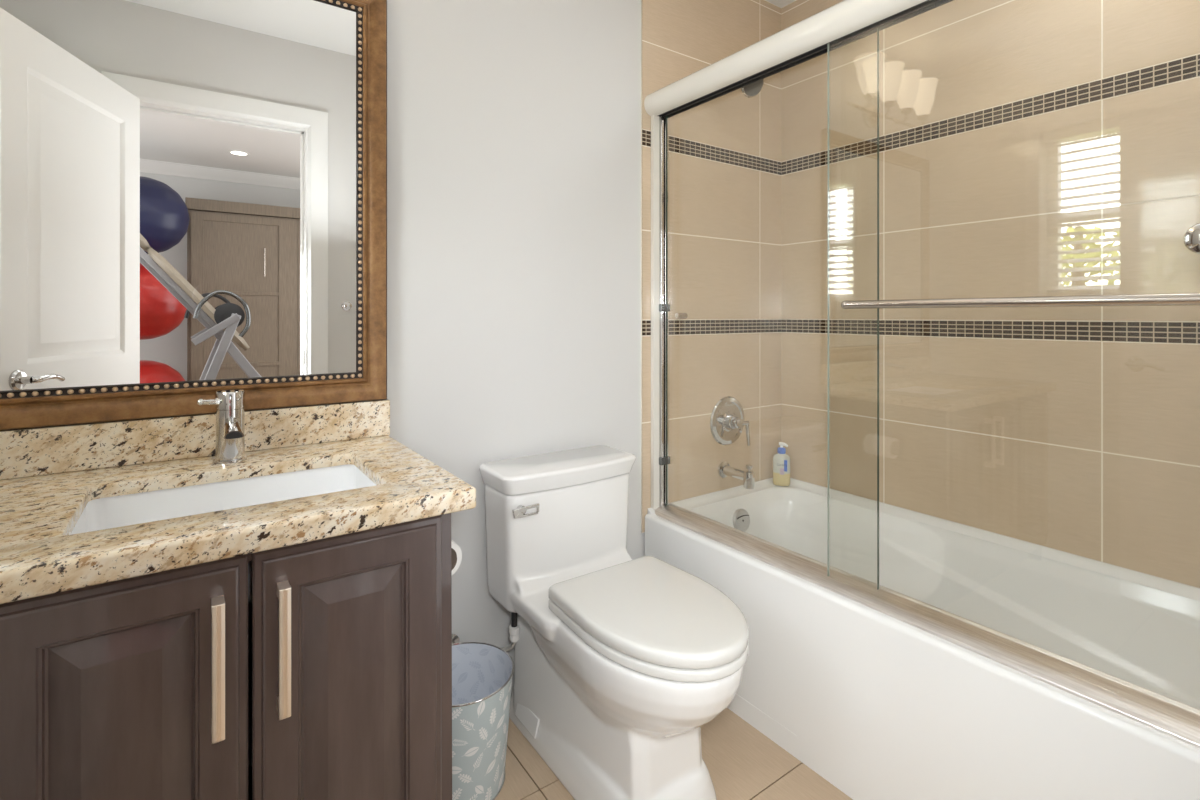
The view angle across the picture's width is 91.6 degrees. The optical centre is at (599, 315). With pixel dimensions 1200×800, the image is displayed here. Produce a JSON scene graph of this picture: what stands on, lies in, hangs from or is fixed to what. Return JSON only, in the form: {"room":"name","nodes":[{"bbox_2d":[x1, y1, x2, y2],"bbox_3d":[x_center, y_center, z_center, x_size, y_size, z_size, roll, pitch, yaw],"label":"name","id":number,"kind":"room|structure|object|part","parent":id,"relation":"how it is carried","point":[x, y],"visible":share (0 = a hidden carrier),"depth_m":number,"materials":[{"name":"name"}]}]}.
{"room":"bathroom","nodes":[
{"label":"bathroom","id":0,"kind":"room"},
{"bbox_2d":[248,0,780,766],"bbox_3d":[-0.358,-0.072,1.741,2.900,2.460,0.109,0,0,-35],"label":"wall","id":1,"kind":"structure","parent":0,"point":[519,131],"depth_m":1.87,"materials":[{"name":"white paint"}]},
{"bbox_2d":[0,0,386,430],"bbox_3d":[-0.970,-0.312,1.234,1.005,1.060,0.030,0,0,-35],"label":"wall mirror","id":2,"kind":"object","parent":1,"relation":"attached to","point":[193,193],"visible":1,"depth_m":1.28,"materials":[{"name":"brown wood"}]},
{"bbox_2d":[0,399,389,479],"bbox_3d":[-0.979,0.266,1.230,1.040,0.092,0.026,0,0,-35],"label":"backsplash","id":3,"kind":"structure","parent":1,"relation":"attached to","point":[29,452],"depth_m":1.25,"materials":[{"name":"stone"}]},
{"bbox_2d":[710,396,749,445],"bbox_3d":[0.521,0.411,2.241,0.190,0.190,0.088,0,0,-35],"label":"shower valve","id":4,"kind":"object","parent":1,"relation":"attached to","point":[727,422],"visible":1,"depth_m":2.25,"materials":[{"name":"silver metal"}]},
{"bbox_3d":[0.522,0.411,2.240,0.054,0.054,0.062,0,0,-35],"label":"stem","id":5,"kind":"part","parent":4,"relation":"part of","materials":[{"name":"silver metal"}]},
{"bbox_3d":[0.553,0.449,2.227,0.040,0.094,0.017,0,0,-9],"label":"handle","id":6,"kind":"part","parent":4,"relation":"part of","materials":[{"name":"silver metal"}]},
{"bbox_2d":[718,462,754,488],"bbox_3d":[0.521,0.596,2.204,0.060,0.084,0.149,0,0,-35],"label":"tub spout","id":7,"kind":"object","parent":1,"relation":"attached to","point":[724,470],"visible":1,"depth_m":2.18,"materials":[{"name":"silver metal"}]},
{"bbox_3d":[0.552,0.566,2.160,0.024,0.024,0.024,0,0,-35],"label":"diverter knob","id":8,"kind":"part","parent":7,"relation":"part of","materials":[{"name":"silver metal"}]},
{"bbox_2d":[740,79,763,97],"bbox_3d":[0.534,-0.894,2.205,0.100,0.156,0.164,0,0,-35],"label":"showerhead","id":9,"kind":"object","parent":1,"relation":"attached to","point":[751,90],"visible":0.22,"depth_m":2.17,"materials":[{"name":"silver metal"}]},
{"bbox_2d":[494,708,852,799],"bbox_3d":[0.124,1.188,1.056,2.900,0.060,1.784,0,0,-35],"label":"floor","id":10,"kind":"structure","parent":0,"point":[742,763],"depth_m":1.48,"materials":[{"name":"brown tile"}]},
{"bbox_2d":[0,513,451,799],"bbox_3d":[-0.820,0.754,0.985,0.996,0.808,0.605,0,0,-35],"label":"vanity cabinet","id":11,"kind":"object","parent":10,"relation":"on","point":[135,688],"visible":0.89,"depth_m":0.87,"materials":[{"name":"brown wood"}]},
{"bbox_3d":[-0.647,0.701,0.791,0.290,0.685,0.021,0,0,-35],"label":"door","id":12,"kind":"part","parent":11,"relation":"part of","materials":[{"name":"brown wood"}]},
{"bbox_3d":[-0.544,0.502,0.831,0.016,0.193,0.035,0,0,-35],"label":"handle","id":13,"kind":"part","parent":11,"relation":"part of","materials":[{"name":"silver metal"}]},
{"bbox_2d":[0,399,475,603],"bbox_3d":[-0.817,0.285,1.000,1.040,0.131,0.587,0,0,-35],"label":"countertop","id":14,"kind":"structure","parent":11,"relation":"on","point":[49,476],"depth_m":1.06,"materials":[{"name":"stone"}]},
{"bbox_2d":[197,389,246,463],"bbox_3d":[-0.778,0.237,1.205,0.090,0.150,0.160,0,0,-35],"label":"faucet","id":15,"kind":"object","parent":14,"relation":"on","point":[229,404],"visible":1,"depth_m":1.23,"materials":[{"name":"silver metal"}]},
{"bbox_3d":[-0.813,0.180,1.212,0.016,0.018,0.044,0,0,25],"label":"lever","id":16,"kind":"part","parent":15,"relation":"part of","materials":[{"name":"silver metal"}]},
{"bbox_3d":[-0.755,0.228,1.197,0.034,0.030,0.118,0,0,-35],"label":"spout","id":17,"kind":"part","parent":15,"relation":"part of","materials":[{"name":"silver metal"}]},
{"bbox_2d":[226,431,242,438],"bbox_3d":[-0.721,0.235,1.148,0.029,0.014,0.001,0,0,-35],"label":"outlet","id":18,"kind":"object","parent":15,"relation":"attached to","point":[229,434],"depth_m":1.15,"materials":[{"name":"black metal"}]},
{"bbox_2d":[71,464,375,603],"bbox_3d":[-0.663,0.418,1.075,0.492,0.164,0.330,0,0,-35],"label":"sink basin","id":19,"kind":"object","parent":14,"relation":"in","point":[144,507],"visible":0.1,"depth_m":1.17,"materials":[{"name":"white ceramic"}]},
{"bbox_3d":[-0.476,0.502,0.879,0.016,0.193,0.035,0,0,-35],"label":"handle","id":20,"kind":"part","parent":11,"relation":"part of","materials":[{"name":"silver metal"}]},
{"bbox_3d":[-0.404,0.701,0.963,0.292,0.685,0.021,0,0,-35],"label":"door","id":21,"kind":"part","parent":11,"relation":"part of","materials":[{"name":"brown wood"}]},
{"bbox_2d":[451,549,456,569],"bbox_3d":[-0.378,0.519,1.282,0.076,0.052,0.148,0,0,-35],"label":"holder","id":22,"kind":"object","parent":11,"relation":"attached to","point":[453,554],"visible":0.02,"depth_m":1.24,"materials":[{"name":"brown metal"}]},
{"bbox_2d":[451,540,461,574],"bbox_3d":[-0.361,0.519,1.278,0.080,0.080,0.106,0,0,-35],"label":"toilet roll","id":23,"kind":"object","parent":22,"relation":"on","point":[454,546],"visible":0.14,"depth_m":1.25,"materials":[{"name":"white paper"}]},
{"bbox_2d":[452,642,513,799],"bbox_3d":[-0.346,1.021,1.450,0.263,0.274,0.263,0,0,-35],"label":"waste bin","id":24,"kind":"object","parent":10,"relation":"on","point":[482,673],"visible":0.55,"depth_m":1.39,"materials":[{"name":"grey metal"}]},
{"bbox_2d":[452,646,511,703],"bbox_3d":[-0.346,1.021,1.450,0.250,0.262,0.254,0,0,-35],"label":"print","id":25,"kind":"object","parent":24,"relation":"on","point":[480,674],"depth_m":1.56,"materials":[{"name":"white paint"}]},
{"bbox_2d":[479,445,748,799],"bbox_3d":[0.048,0.791,1.490,0.449,0.733,0.750,0,0,-35],"label":"toilet","id":26,"kind":"object","parent":10,"relation":"on","point":[621,662],"visible":0.99,"depth_m":1.41,"materials":[{"name":"white ceramic"}]},
{"bbox_2d":[452,612,519,651],"bbox_3d":[-0.334,0.877,1.636,0.217,0.142,0.049,0,0,-5],"label":"supply hose","id":27,"kind":"object","parent":26,"relation":"attached to","point":[514,628],"visible":0.45,"depth_m":1.63,"materials":[{"name":"grey"}]},
{"bbox_3d":[-0.202,0.520,1.556,0.079,0.028,0.027,0,0,-35],"label":"flush lever","id":28,"kind":"part","parent":26,"relation":"part of","materials":[{"name":"silver metal"}]},
{"bbox_3d":[-0.111,0.451,1.715,0.449,0.052,0.200,0,0,-35],"label":"tank lid","id":29,"kind":"part","parent":26,"relation":"part of","materials":[{"name":"white ceramic"}]},
{"bbox_3d":[0.136,0.726,1.377,0.362,0.029,0.462,0,0,-35],"label":"seat","id":30,"kind":"part","parent":26,"relation":"part of","materials":[{"name":"white plastic"}]},
{"bbox_3d":[0.136,0.693,1.377,0.362,0.030,0.462,0,0,-35],"label":"seat lid","id":31,"kind":"part","parent":26,"relation":"part of","materials":[{"name":"white plastic"}]},
{"bbox_2d":[645,477,1199,799],"bbox_3d":[0.905,0.917,1.619,0.751,0.482,1.544,0,0,-35],"label":"bathtub","id":32,"kind":"object","parent":10,"relation":"on","point":[880,706],"visible":0.86,"depth_m":1.48,"materials":[{"name":"white ceramic"}]},
{"bbox_3d":[0.538,0.779,2.216,0.086,0.086,0.027,0,0,-35],"label":"overflow plate","id":33,"kind":"part","parent":32,"relation":"part of","materials":[{"name":"silver metal"}]},
{"bbox_2d":[773,442,789,485],"bbox_3d":[0.742,0.605,2.381,0.068,0.175,0.044,0,0,17],"label":"soap bottle","id":34,"kind":"object","parent":32,"relation":"on","point":[781,461],"visible":1,"depth_m":2.36,"materials":[{"name":"yellow plastic"}]},
{"bbox_2d":[644,0,1199,748],"bbox_3d":[0.647,-0.042,1.438,0.136,1.477,1.552,0,0,-35],"label":"shower door","id":35,"kind":"structure","parent":32,"relation":"on","point":[843,23],"depth_m":1.48,"materials":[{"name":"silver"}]},
{"bbox_3d":[0.284,0.001,2.035,0.042,0.021,0.021,0,0,-35],"label":"knob","id":36,"kind":"part","parent":35,"relation":"part of","materials":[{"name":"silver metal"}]},
{"bbox_3d":[0.642,-0.740,1.433,0.104,0.080,1.546,0,0,-35],"label":"header rail","id":37,"kind":"part","parent":35,"relation":"part of","materials":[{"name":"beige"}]},
{"bbox_3d":[0.975,-0.125,0.937,0.014,0.053,0.053,0,0,-35],"label":"round knob","id":38,"kind":"part","parent":35,"relation":"part of","materials":[{"name":"silver metal"}]},
{"bbox_2d":[765,0,795,7],"bbox_3d":[0.124,-1.342,1.056,2.900,0.080,1.784,0,0,-35],"label":"ceiling","id":39,"kind":"structure","parent":0,"point":[780,3],"depth_m":2.42,"materials":[{"name":"white paint"}]},
{"bbox_2d":[781,0,1199,587],"bbox_3d":[1.293,-0.072,1.818,0.112,2.460,1.684,0,0,-35],"label":"wall","id":40,"kind":"structure","parent":0,"point":[1028,148],"depth_m":1.79,"materials":[{"name":"beige tile"}]}
]}

